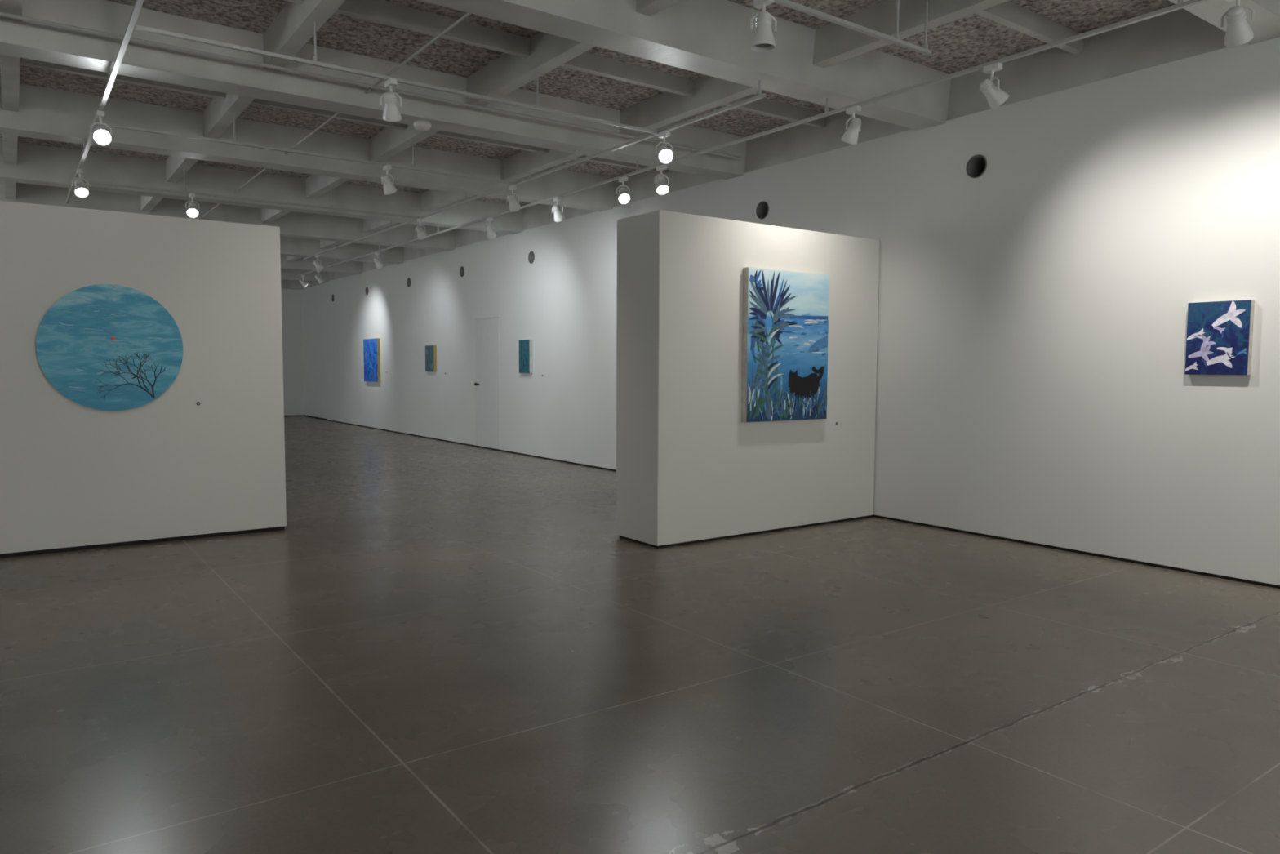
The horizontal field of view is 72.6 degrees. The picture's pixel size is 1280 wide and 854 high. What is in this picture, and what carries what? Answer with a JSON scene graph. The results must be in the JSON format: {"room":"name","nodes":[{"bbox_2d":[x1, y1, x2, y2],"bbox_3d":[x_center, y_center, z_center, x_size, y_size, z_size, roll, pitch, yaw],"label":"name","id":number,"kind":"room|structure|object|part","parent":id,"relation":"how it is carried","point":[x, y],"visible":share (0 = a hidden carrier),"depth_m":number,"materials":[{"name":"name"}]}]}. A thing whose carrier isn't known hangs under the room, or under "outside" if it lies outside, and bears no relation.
{"room":"museum","nodes":[
{"label":"museum","id":0,"kind":"room"},
{"bbox_2d":[280,288,304,415],"bbox_3d":[-13.415,-1.910,19.274,11.900,3.598,0.300,-3,5,-36],"label":"wall","id":1,"kind":"structure","parent":0,"point":[291,299],"depth_m":22.35,"materials":[{"name":"paint"}]},
{"bbox_2d":[302,283,327,418],"bbox_3d":[-7.957,-1.870,21.680,0.240,3.248,2.200,-3,5,-36],"label":"wall","id":2,"kind":"structure","parent":0,"point":[313,297],"depth_m":21.65,"materials":[{"name":"paint"}]},
{"bbox_2d":[0,11,741,219],"bbox_3d":[-5.094,-2.588,7.255,11.400,0.024,22.000,-3,5,-36],"label":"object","id":3,"kind":"object","parent":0,"point":[371,86],"depth_m":6.18,"materials":[{"name":"white metal"}]},
{"bbox_2d":[0,0,1175,205],"bbox_3d":[-5.274,-2.977,7.653,12.200,0.200,28.500,-3,5,-36],"label":"ceiling","id":4,"kind":"structure","parent":0,"point":[972,40],"depth_m":6.47,"materials":[{"name":"grey concrete"}]},
{"bbox_2d":[0,0,22,199],"bbox_3d":[-5.454,-2.754,7.539,0.110,0.230,27.900,-3,5,-36],"label":"rib","id":5,"kind":"object","parent":4,"relation":"attached to","point":[10,65],"depth_m":6.64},
{"bbox_2d":[66,0,144,203],"bbox_3d":[-2.576,-2.213,4.468,0.028,0.119,13.500,-3,5,-36],"label":"track","id":6,"kind":"object","parent":4,"relation":"attached to","point":[138,4],"visible":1,"depth_m":5.54,"materials":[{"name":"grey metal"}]},
{"bbox_2d":[71,168,88,197],"bbox_3d":[-5.273,-2.292,8.207,0.135,0.260,0.173,-3,5,-36],"label":"track spotlight","id":7,"kind":"object","parent":6,"relation":"hanging from","point":[81,190],"visible":1,"depth_m":8.20,"materials":[{"name":"white metal"}]},
{"bbox_2d":[89,110,111,146],"bbox_3d":[-3.919,-2.163,6.335,0.136,0.248,0.186,-3,5,-36],"label":"track spotlight","id":8,"kind":"object","parent":6,"relation":"hanging from","point":[101,136],"visible":1,"depth_m":6.31,"materials":[{"name":"white metal"}]},
{"bbox_2d":[0,180,456,251],"bbox_3d":[-7.868,-2.952,11.268,11.615,0.370,0.320,-3,5,-36],"label":"ceiling beam","id":9,"kind":"structure","parent":4,"relation":"attached to","point":[293,224],"depth_m":12.70,"materials":[{"name":"grey paint"}]},
{"bbox_2d":[140,0,345,212],"bbox_3d":[-4.238,-2.808,8.415,0.110,0.230,27.900,-3,5,-36],"label":"rib","id":10,"kind":"object","parent":4,"relation":"attached to","point":[292,28],"depth_m":5.96,"materials":[{"name":"white paint"}]},
{"bbox_2d":[81,168,418,218],"bbox_3d":[-4.189,-2.653,9.760,3.560,0.259,0.028,-3,5,-36],"label":"track","id":11,"kind":"object","parent":4,"relation":"attached to","point":[184,191],"visible":0.96,"depth_m":9.62,"materials":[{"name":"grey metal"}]},
{"bbox_2d":[185,192,199,217],"bbox_3d":[-4.792,-2.367,9.330,0.136,0.258,0.178,-3,5,-36],"label":"track spotlight","id":12,"kind":"object","parent":11,"relation":"hanging from","point":[192,211],"visible":1,"depth_m":9.31,"materials":[{"name":"white metal"}]},
{"bbox_2d":[0,139,523,234],"bbox_3d":[-6.487,-2.814,9.359,11.615,0.370,0.320,-3,5,-36],"label":"ceiling beam","id":13,"kind":"structure","parent":4,"relation":"attached to","point":[37,164],"depth_m":10.38,"materials":[{"name":"white concrete"}]},
{"bbox_2d":[280,280,302,289],"bbox_3d":[-13.393,-3.503,18.902,11.615,0.370,0.320,-3,5,-36],"label":"ceiling beam","id":14,"kind":"structure","parent":4,"relation":"attached to","point":[285,284],"depth_m":22.04,"materials":[{"name":"grey paint"}]},
{"bbox_2d":[280,269,329,282],"bbox_3d":[-12.012,-3.365,16.994,11.615,0.370,0.320,-3,5,-36],"label":"ceiling beam","id":15,"kind":"structure","parent":4,"relation":"attached to","point":[286,274],"depth_m":19.95,"materials":[{"name":"white concrete"}]},
{"bbox_2d":[98,111,515,184],"bbox_3d":[-2.696,-2.504,7.698,3.560,0.259,0.028,-3,5,-36],"label":"track","id":16,"kind":"object","parent":4,"relation":"attached to","point":[234,139],"visible":0.98,"depth_m":7.48,"materials":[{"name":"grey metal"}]},
{"bbox_2d":[380,164,396,195],"bbox_3d":[-2.313,-2.262,8.008,0.158,0.261,0.141,-3,5,-36],"label":"track spotlight","id":17,"kind":"object","parent":16,"relation":"hanging from","point":[388,187],"visible":1,"depth_m":7.97,"materials":[{"name":"white metal"}]},
{"bbox_2d":[0,80,615,211],"bbox_3d":[-5.106,-2.676,7.450,11.615,0.370,0.320,-3,5,-36],"label":"ceiling beam","id":18,"kind":"structure","parent":4,"relation":"attached to","point":[44,113],"depth_m":8.41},
{"bbox_2d":[280,255,363,274],"bbox_3d":[-10.631,-3.227,15.085,11.615,0.370,0.320,-3,5,-36],"label":"ceiling beam","id":19,"kind":"structure","parent":4,"relation":"attached to","point":[353,267],"depth_m":17.92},
{"bbox_2d":[0,56,667,173],"bbox_3d":[-4.415,-2.732,6.488,11.615,0.120,0.060,-3,5,-36],"label":"rib","id":20,"kind":"object","parent":4,"relation":"attached to","point":[27,62],"depth_m":7.48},
{"bbox_2d":[280,236,404,263],"bbox_3d":[-9.249,-3.089,13.176,11.615,0.370,0.320,-3,5,-36],"label":"ceiling beam","id":21,"kind":"structure","parent":4,"relation":"attached to","point":[292,246],"depth_m":15.80,"materials":[{"name":"white concrete"}]},
{"bbox_2d":[0,0,746,179],"bbox_3d":[-3.725,-2.538,5.542,11.615,0.370,0.320,-3,5,-36],"label":"ceiling beam","id":22,"kind":"structure","parent":4,"relation":"attached to","point":[25,39],"depth_m":6.38,"materials":[{"name":"white paint"}]},
{"bbox_2d":[134,21,657,133],"bbox_3d":[-1.315,-2.367,5.789,3.560,0.259,0.028,-3,5,-36],"label":"track","id":23,"kind":"object","parent":4,"relation":"attached to","point":[140,28],"visible":0.98,"depth_m":5.50,"materials":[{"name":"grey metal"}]},
{"bbox_2d":[380,77,402,122],"bbox_3d":[-1.601,-2.095,5.619,0.141,0.261,0.163,-3,5,-36],"label":"track spotlight","id":24,"kind":"object","parent":23,"relation":"hanging from","point":[391,113],"visible":1,"depth_m":5.59,"materials":[{"name":"white metal"}]},
{"bbox_2d":[413,120,431,130],"bbox_3d":[-1.746,-2.411,6.983,0.140,0.058,0.140,-3,5,-36],"label":"smoke detector","id":25,"kind":"object","parent":4,"relation":"attached to","point":[420,125],"visible":1,"depth_m":6.94,"materials":[{"name":"white plastic"}]},
{"bbox_2d":[261,0,679,222],"bbox_3d":[-2.989,-2.862,9.315,0.110,0.230,27.900,-3,5,-36],"label":"rib","id":26,"kind":"object","parent":4,"relation":"attached to","point":[508,73],"depth_m":6.61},
{"bbox_2d":[302,80,765,259],"bbox_3d":[-2.495,-2.624,10.493,0.028,0.119,11.400,-3,5,-36],"label":"track","id":27,"kind":"object","parent":4,"relation":"attached to","point":[760,95],"visible":1,"depth_m":7.76,"materials":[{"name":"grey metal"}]},
{"bbox_2d":[313,254,323,271],"bbox_3d":[-5.343,-2.721,14.454,0.135,0.256,0.183,2,4,22],"label":"track spotlight","id":28,"kind":"object","parent":27,"relation":"hanging from","point":[319,267],"visible":1,"depth_m":14.43,"materials":[{"name":"white metal"}]},
{"bbox_2d":[414,217,426,239],"bbox_3d":[-2.731,-2.461,10.838,0.135,0.253,0.185,0,4,0],"label":"track spotlight","id":29,"kind":"object","parent":27,"relation":"attached to","point":[421,234],"visible":1,"depth_m":10.82,"materials":[{"name":"white metal"}]},
{"bbox_2d":[506,184,520,212],"bbox_3d":[-1.287,-2.316,8.850,0.135,0.257,0.181,2,4,22],"label":"track spotlight","id":30,"kind":"object","parent":27,"relation":"hanging from","point":[514,206],"visible":1,"depth_m":8.82,"materials":[{"name":"white metal"}]},
{"bbox_2d":[655,130,673,164],"bbox_3d":[0.186,-2.169,6.777,0.148,0.252,0.181,-3,5,-36],"label":"track spotlight","id":31,"kind":"object","parent":27,"relation":"hanging from","point":[665,156],"visible":1,"depth_m":6.76,"materials":[{"name":"white metal"}]},
{"bbox_2d":[284,0,825,128],"bbox_3d":[-3.034,-2.594,4.579,11.615,0.120,0.060,-3,5,-36],"label":"rib","id":32,"kind":"object","parent":4,"relation":"attached to","point":[380,11],"depth_m":6.13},
{"bbox_2d":[285,0,1008,261],"bbox_3d":[-1.773,-2.916,10.191,0.110,0.230,27.900,-3,5,-36],"label":"rib","id":33,"kind":"object","parent":4,"relation":"attached to","point":[834,43],"depth_m":6.73,"materials":[{"name":"grey concrete"}]},
{"bbox_2d":[421,0,951,130],"bbox_3d":[-2.344,-2.401,3.633,11.615,0.370,0.320,-3,5,-36],"label":"ceiling beam","id":34,"kind":"structure","parent":4,"relation":"attached to","point":[710,37],"depth_m":5.63,"materials":[{"name":"white paint"}]},
{"bbox_2d":[292,0,1208,278],"bbox_3d":[-0.928,-2.546,9.469,0.028,0.119,21.700,-3,5,-36],"label":"track","id":35,"kind":"object","parent":4,"relation":"attached to","point":[1180,4],"visible":0.88,"depth_m":5.91,"materials":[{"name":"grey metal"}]},
{"bbox_2d":[298,274,308,287],"bbox_3d":[-6.795,-2.943,17.611,0.175,0.258,0.144,-3,5,-36],"label":"track spotlight","id":36,"kind":"object","parent":35,"relation":"hanging from","point":[304,284],"visible":1,"depth_m":17.58,"materials":[{"name":"white metal"}]},
{"bbox_2d":[315,270,324,284],"bbox_3d":[-6.162,-2.880,16.735,0.177,0.257,0.145,-3,5,-36],"label":"track spotlight","id":37,"kind":"object","parent":35,"relation":"hanging from","point":[320,280],"visible":1,"depth_m":16.70,"materials":[{"name":"white metal"}]},
{"bbox_2d":[373,252,383,268],"bbox_3d":[-4.232,-2.687,14.070,0.169,0.259,0.145,-3,5,-36],"label":"track spotlight","id":38,"kind":"object","parent":35,"relation":"hanging from","point":[379,264],"visible":1,"depth_m":14.04,"materials":[{"name":"white metal"}]},
{"bbox_2d":[484,217,496,239],"bbox_3d":[-1.850,-2.450,10.770,0.135,0.257,0.181,2,4,18],"label":"track spotlight","id":39,"kind":"object","parent":35,"relation":"hanging from","point":[491,234],"visible":1,"depth_m":10.75,"materials":[{"name":"white metal"}]},
{"bbox_2d":[551,196,564,222],"bbox_3d":[-0.890,-2.354,9.452,0.164,0.260,0.151,-3,5,-36],"label":"track spotlight","id":40,"kind":"object","parent":35,"relation":"hanging from","point":[558,216],"visible":1,"depth_m":9.42,"materials":[{"name":"white metal"}]},
{"bbox_2d":[616,176,630,204],"bbox_3d":[-0.162,-2.279,8.407,0.144,0.259,0.173,-3,5,-36],"label":"track spotlight","id":41,"kind":"object","parent":35,"relation":"hanging from","point":[624,197],"visible":1,"depth_m":8.40,"materials":[{"name":"white metal"}]},
{"bbox_2d":[653,164,669,195],"bbox_3d":[0.197,-2.242,7.915,0.140,0.261,0.163,-3,5,-36],"label":"track spotlight","id":42,"kind":"object","parent":35,"relation":"hanging from","point":[662,188],"visible":1,"depth_m":7.91,"materials":[{"name":"white metal"}]},
{"bbox_2d":[840,105,862,145],"bbox_3d":[1.492,-2.114,6.137,0.135,0.260,0.160,-3,5,-36],"label":"track spotlight","id":43,"kind":"object","parent":35,"relation":"hanging from","point":[850,136],"visible":1,"depth_m":6.10,"materials":[{"name":"white metal"}]},
{"bbox_2d":[979,62,1008,109],"bbox_3d":[2.142,-2.052,5.261,0.174,0.259,0.144,-3,5,-36],"label":"track spotlight","id":44,"kind":"object","parent":35,"relation":"hanging from","point":[996,96],"visible":1,"depth_m":5.23,"materials":[{"name":"white metal"}]},
{"bbox_2d":[1220,0,1254,47],"bbox_3d":[2.896,-1.976,4.217,0.177,0.259,0.137,-3,5,-36],"label":"track spotlight","id":45,"kind":"object","parent":35,"relation":"hanging from","point":[1239,32],"visible":1,"depth_m":4.19,"materials":[{"name":"white metal"}]},
{"bbox_2d":[302,8,1228,288],"bbox_3d":[-0.445,-2.914,11.152,0.285,0.350,27.900,-3,5,-36],"label":"beam edge","id":46,"kind":"object","parent":4,"relation":"attached to","point":[1178,34],"visible":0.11,"depth_m":6.49,"materials":[{"name":"paint"}]},
{"bbox_2d":[773,0,932,55],"bbox_3d":[1.076,-2.330,4.629,1.520,0.369,0.028,-3,5,-36],"label":"track","id":47,"kind":"object","parent":4,"relation":"attached to","point":[788,3],"visible":1,"depth_m":4.76,"materials":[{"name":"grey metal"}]},
{"bbox_2d":[750,0,777,51],"bbox_3d":[0.612,-2.004,4.318,0.123,0.242,0.120,-3,5,-36],"label":"track spotlight","id":48,"kind":"object","parent":47,"relation":"hanging from","point":[763,40],"visible":1,"depth_m":4.29,"materials":[{"name":"white metal"}]},
{"bbox_2d":[975,0,1083,54],"bbox_3d":[-1.652,-2.457,2.670,11.615,0.120,0.060,-3,5,-36],"label":"rib","id":49,"kind":"object","parent":4,"relation":"attached to","point":[1009,14],"depth_m":5.68,"materials":[{"name":"white paint"}]},
{"bbox_2d":[1168,0,1279,44],"bbox_3d":[-0.962,-2.263,1.724,11.615,0.370,0.320,-3,5,-36],"label":"ceiling beam","id":50,"kind":"structure","parent":4,"relation":"attached to","point":[1265,26],"depth_m":4.79,"materials":[{"name":"white paint"}]},
{"bbox_2d":[0,415,1279,853],"bbox_3d":[-5.295,0.810,7.912,12.200,0.150,28.500,-3,5,-36],"label":"floor","id":51,"kind":"structure","parent":0,"point":[440,646],"depth_m":3.53,"materials":[{"name":"concrete"}]},
{"bbox_2d":[0,526,284,557],"bbox_3d":[-5.860,0.916,4.976,7.205,0.032,0.400,-3,5,-36],"label":"plinth","id":52,"kind":"object","parent":51,"relation":"on","point":[236,532],"visible":0.4,"depth_m":6.32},
{"bbox_2d":[0,200,286,554],"bbox_3d":[-5.858,-0.266,4.892,7.235,2.342,0.440,-3,5,-36],"label":"partition wall","id":53,"kind":"structure","parent":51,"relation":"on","point":[73,473],"depth_m":6.29,"materials":[{"name":"paint"}]},
{"bbox_2d":[35,284,182,410],"bbox_3d":[-3.709,-0.556,6.125,0.885,0.885,0.044,-3,5,-36],"label":"tree painting","id":54,"kind":"object","parent":53,"relation":"attached to","point":[104,347],"visible":1,"depth_m":6.10,"materials":[{"name":"paint"}]},
{"bbox_2d":[619,515,871,548],"bbox_3d":[0.933,0.807,7.157,2.338,0.024,0.490,-3,5,-36],"label":"plinth","id":55,"kind":"object","parent":51,"relation":"on","point":[868,516],"visible":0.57,"depth_m":6.75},
{"bbox_2d":[616,209,879,546],"bbox_3d":[0.936,-0.389,7.072,2.368,2.378,0.530,-3,5,-36],"label":"partition wall","id":56,"kind":"structure","parent":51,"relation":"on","point":[689,468],"depth_m":6.54,"materials":[{"name":"paint"}]},
{"bbox_2d":[741,266,829,422],"bbox_3d":[1.153,-0.634,6.843,0.885,1.165,0.066,-3,5,-36],"label":"painting","id":57,"kind":"object","parent":56,"relation":"attached to","point":[785,322],"visible":1,"depth_m":6.79,"materials":[{"name":"paint"}]},
{"bbox_2d":[324,37,1279,585],"bbox_3d":[0.183,-1.055,10.381,0.300,3.248,25.700,-3,5,-36],"label":"wall","id":58,"kind":"structure","parent":0,"point":[1033,385],"depth_m":6.49,"materials":[{"name":"paint"}]},
{"bbox_2d":[363,337,380,382],"bbox_3d":[-5.537,-1.379,17.989,0.061,0.880,0.850,-3,5,-36],"label":"painting","id":59,"kind":"object","parent":58,"relation":"attached to","point":[371,347],"visible":1,"depth_m":17.89,"materials":[{"name":"paint"}]},
{"bbox_2d":[407,277,410,287],"bbox_3d":[-4.232,-2.701,16.316,0.208,0.174,0.174,-3,5,-36],"label":"pipe sleeve","id":60,"kind":"object","parent":58,"relation":"attached to","point":[408,278],"visible":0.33,"depth_m":16.32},
{"bbox_2d":[425,345,436,371],"bbox_3d":[-3.718,-1.218,15.484,0.051,0.460,0.390,-3,5,-36],"label":"painting","id":61,"kind":"object","parent":58,"relation":"attached to","point":[430,350],"visible":1,"depth_m":15.41,"materials":[{"name":"paint"}]},
{"bbox_2d":[459,266,464,276],"bbox_3d":[-2.851,-2.563,14.407,0.208,0.174,0.174,-3,5,-36],"label":"pipe sleeve","id":62,"kind":"object","parent":58,"relation":"attached to","point":[461,269],"visible":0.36,"depth_m":14.41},
{"bbox_2d":[474,315,500,444],"bbox_3d":[-2.398,-0.707,13.719,0.018,2.055,0.880,-3,5,-36],"label":"door frame","id":63,"kind":"structure","parent":58,"relation":"in","point":[495,316],"depth_m":14.04,"materials":[{"name":"paint"}]},
{"bbox_3d":[-2.647,-0.717,14.067,0.014,2.025,0.025,-3,5,-36],"label":"frame","id":64,"kind":"part","parent":63,"relation":"part of","materials":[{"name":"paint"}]},
{"bbox_3d":[-2.393,-1.717,13.650,0.018,0.030,0.880,-3,5,-36],"label":"frame","id":65,"kind":"part","parent":63,"relation":"part of","materials":[{"name":"paint"}]},
{"bbox_2d":[475,317,499,448],"bbox_3d":[-2.395,-0.690,13.723,0.010,2.020,0.800,-3,5,-36],"label":"leaf","id":66,"kind":"object","parent":63,"relation":"attached to","point":[487,330],"visible":1,"depth_m":13.69,"materials":[{"name":"paint"}]},
{"bbox_2d":[519,339,532,373],"bbox_3d":[-1.658,-1.022,12.636,0.051,0.480,0.320,-3,5,-36],"label":"painting","id":67,"kind":"object","parent":58,"relation":"attached to","point":[525,345],"visible":1,"depth_m":12.58,"materials":[{"name":"paint"}]},
{"bbox_2d":[528,251,534,263],"bbox_3d":[-1.470,-2.425,12.499,0.208,0.174,0.174,-3,5,-36],"label":"pipe sleeve","id":68,"kind":"object","parent":58,"relation":"attached to","point":[531,255],"visible":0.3,"depth_m":12.50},
{"bbox_2d":[755,200,768,219],"bbox_3d":[1.293,-2.150,8.681,0.208,0.174,0.174,-3,5,-36],"label":"pipe sleeve","id":69,"kind":"object","parent":58,"relation":"attached to","point":[762,208],"visible":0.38,"depth_m":8.70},
{"bbox_2d":[302,414,1279,588],"bbox_3d":[-0.505,0.514,11.356,0.188,0.022,27.900,-3,5,-36],"label":"baseboard","id":70,"kind":"structure","parent":58,"relation":"attached to","point":[873,515],"depth_m":6.51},
{"bbox_2d":[965,154,986,177],"bbox_3d":[2.674,-2.012,6.773,0.208,0.174,0.174,-3,5,-36],"label":"pipe sleeve","id":71,"kind":"object","parent":58,"relation":"attached to","point":[976,166],"visible":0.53,"depth_m":6.80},
{"bbox_2d":[1184,299,1254,374],"bbox_3d":[3.582,-0.550,5.391,0.051,0.450,0.345,-3,5,-36],"label":"painting","id":72,"kind":"object","parent":58,"relation":"attached to","point":[1220,334],"visible":1,"depth_m":5.36,"materials":[{"name":"paint"}]}
]}

